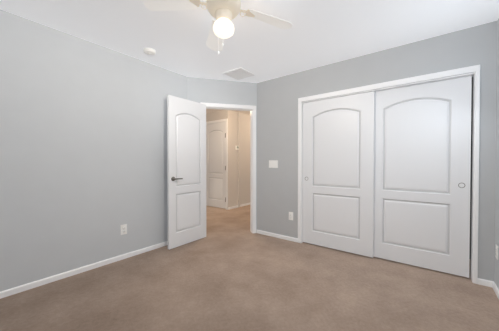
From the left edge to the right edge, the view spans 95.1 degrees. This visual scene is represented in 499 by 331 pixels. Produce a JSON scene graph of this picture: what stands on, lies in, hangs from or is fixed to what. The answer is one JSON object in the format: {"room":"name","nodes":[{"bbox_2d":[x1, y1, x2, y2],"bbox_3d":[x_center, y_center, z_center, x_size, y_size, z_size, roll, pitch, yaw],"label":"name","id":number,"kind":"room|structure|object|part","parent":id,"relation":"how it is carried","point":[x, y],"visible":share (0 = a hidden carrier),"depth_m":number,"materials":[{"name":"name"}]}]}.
{"room":"empty bedroom","nodes":[
{"label":"empty bedroom","id":0,"kind":"room"},
{"bbox_2d":[0,9,186,291],"bbox_3d":[-1.926,-0.099,2.245,0.120,2.430,3.106,1,1,38],"label":"wall","id":1,"kind":"structure","parent":0,"point":[83,150],"depth_m":2.33,"materials":[{"name":"grey paint"}]},
{"bbox_2d":[120,224,126,234],"bbox_3d":[-1.493,0.760,2.713,0.008,0.118,0.072,1,1,38],"label":"electrical outlet","id":2,"kind":"object","parent":1,"relation":"attached to","point":[123,229],"visible":1,"depth_m":2.71,"materials":[{"name":"white plastic"}]},
{"bbox_2d":[187,77,256,232],"bbox_3d":[-0.372,-0.116,3.646,1.387,2.430,0.124,0,1,-14],"label":"wall","id":3,"kind":"structure","parent":0,"point":[203,90],"depth_m":3.56,"materials":[{"name":"grey paint"}]},
{"bbox_2d":[167,95,205,249],"bbox_3d":[-0.863,0.087,3.234,0.143,2.010,0.655,1,1,37],"label":"entry door","id":4,"kind":"structure","parent":3,"relation":"in","point":[186,161],"depth_m":3.18,"materials":[{"name":"white wood"}]},
{"bbox_2d":[200,102,255,232],"bbox_3d":[-0.338,0.069,3.657,0.880,2.059,0.156,0,1,-14],"label":"door frame","id":5,"kind":"structure","parent":3,"relation":"attached to","point":[252,109],"depth_m":3.69,"materials":[{"name":"white wood"}]},
{"bbox_2d":[0,230,498,298],"bbox_3d":[-0.254,1.097,1.591,3.346,0.055,3.840,1,1,38],"label":"baseboard","id":6,"kind":"structure","parent":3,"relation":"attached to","point":[50,279],"depth_m":2.33,"materials":[{"name":"white wood"}]},
{"bbox_2d":[206,110,239,206],"bbox_3d":[-1.272,-0.151,6.378,2.284,2.430,0.420,1,1,38],"label":"wall","id":7,"kind":"structure","parent":0,"point":[219,115],"depth_m":5.62,"materials":[{"name":"beige paint"}]},
{"bbox_2d":[206,122,225,208],"bbox_3d":[-0.860,-0.008,5.823,0.761,2.134,0.052,1,1,38],"label":"hall door","id":8,"kind":"structure","parent":7,"relation":"in","point":[215,164],"depth_m":5.81,"materials":[{"name":"white wood"}]},
{"bbox_2d":[206,119,227,209],"bbox_3d":[-0.843,-0.035,5.851,0.882,2.211,0.136,1,1,38],"label":"door frame","id":9,"kind":"structure","parent":7,"relation":"attached to","point":[218,121],"depth_m":5.54,"materials":[{"name":"white wood"}]},
{"bbox_2d":[231,110,249,206],"bbox_3d":[0.290,-0.155,6.691,0.120,2.430,2.580,1,1,38],"label":"wall","id":10,"kind":"structure","parent":0,"point":[244,158],"depth_m":5.94,"materials":[{"name":"beige paint"}]},
{"bbox_2d":[228,203,249,209],"bbox_3d":[0.270,1.034,6.571,0.012,0.055,2.580,1,1,38],"label":"baseboard","id":11,"kind":"structure","parent":10,"relation":"attached to","point":[233,207],"depth_m":5.80,"materials":[{"name":"white wood"}]},
{"bbox_2d":[0,205,498,330],"bbox_3d":[-0.415,1.124,4.010,6.786,0.060,7.720,1,1,38],"label":"floor","id":12,"kind":"structure","parent":0,"point":[230,271],"depth_m":1.98,"materials":[{"name":"beige carpet"}]},
{"bbox_2d":[0,0,498,114],"bbox_3d":[-0.415,-1.376,3.978,6.786,0.080,7.720,1,1,38],"label":"ceiling","id":13,"kind":"structure","parent":0,"point":[319,33],"depth_m":2.19,"materials":[{"name":"white paint"}]},
{"bbox_2d":[143,47,155,55],"bbox_3d":[-1.146,-1.297,2.617,0.136,0.042,0.136,1,1,38],"label":"smoke detector","id":14,"kind":"object","parent":13,"relation":"attached to","point":[149,51],"visible":1,"depth_m":2.58,"materials":[{"name":"white plastic"}]},
{"bbox_2d":[143,0,291,53],"bbox_3d":[-0.188,-1.059,1.664,0.824,0.494,0.824,0,1,28],"label":"ceiling fan","id":15,"kind":"object","parent":13,"relation":"hanging from","point":[224,13],"visible":1,"depth_m":1.62,"materials":[{"name":"white"}]},
{"bbox_3d":[-0.188,-0.998,1.664,0.152,0.104,0.152,1,1,38],"label":"globe","id":16,"kind":"part","parent":15,"relation":"part of","materials":[{"name":"white glass"}]},
{"bbox_2d":[223,67,255,79],"bbox_3d":[-0.148,-1.321,3.313,0.340,0.011,0.340,1,1,38],"label":"ceiling vent","id":17,"kind":"object","parent":13,"relation":"in","point":[240,73],"visible":1,"depth_m":3.30,"materials":[{"name":"white metal"}]},
{"bbox_2d":[257,21,496,280],"bbox_3d":[1.218,-0.107,2.942,2.673,2.430,0.120,1,1,38],"label":"wall","id":18,"kind":"structure","parent":0,"point":[277,139],"depth_m":2.72,"materials":[{"name":"grey paint"}]},
{"bbox_2d":[269,160,277,167],"bbox_3d":[0.365,-0.023,3.512,0.162,0.116,0.014,1,1,38],"label":"switch plate","id":19,"kind":"object","parent":18,"relation":"attached to","point":[273,163],"visible":1,"depth_m":3.51,"materials":[{"name":"white plastic"}]},
{"bbox_2d":[289,212,292,219],"bbox_3d":[0.605,0.740,3.342,0.072,0.118,0.008,1,1,38],"label":"electrical outlet","id":20,"kind":"object","parent":18,"relation":"attached to","point":[290,215],"visible":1,"depth_m":3.34,"materials":[{"name":"white plastic"}]},
{"bbox_2d":[302,91,374,257],"bbox_3d":[1.117,0.106,2.978,0.895,1.967,0.034,1,1,38],"label":"closet door","id":21,"kind":"structure","parent":18,"relation":"in","point":[338,178],"depth_m":2.93,"materials":[{"name":"white wood"}]},
{"bbox_2d":[298,65,479,283],"bbox_3d":[1.459,0.081,2.749,1.838,2.059,0.136,1,1,38],"label":"trim","id":22,"kind":"structure","parent":18,"relation":"attached to","point":[475,70],"depth_m":2.26,"materials":[{"name":"white wood"}]},
{"bbox_2d":[373,76,471,277],"bbox_3d":[1.805,0.112,2.503,0.888,1.967,0.034,1,1,38],"label":"closet door","id":23,"kind":"structure","parent":18,"relation":"in","point":[422,153],"depth_m":2.44,"materials":[{"name":"white wood"}]},
{"bbox_2d":[469,77,472,258],"bbox_3d":[1.498,-0.111,3.256,2.613,2.430,0.720,1,1,38],"label":"door frame","id":24,"kind":"structure","parent":0,"point":[471,166],"depth_m":2.70,"materials":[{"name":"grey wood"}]},
{"bbox_2d":[494,18,498,288],"bbox_3d":[1.120,-0.077,0.521,0.120,2.430,4.080,1,1,38],"label":"wall","id":25,"kind":"structure","parent":0,"point":[496,266],"depth_m":2.03,"materials":[{"name":"grey paint"}]},
{"bbox_2d":[495,245,497,259],"bbox_3d":[2.171,0.759,2.007,0.008,0.118,0.072,1,1,38],"label":"electrical outlet","id":26,"kind":"object","parent":25,"relation":"attached to","point":[496,252],"visible":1,"depth_m":2.00,"materials":[{"name":"white plastic"}]}
]}

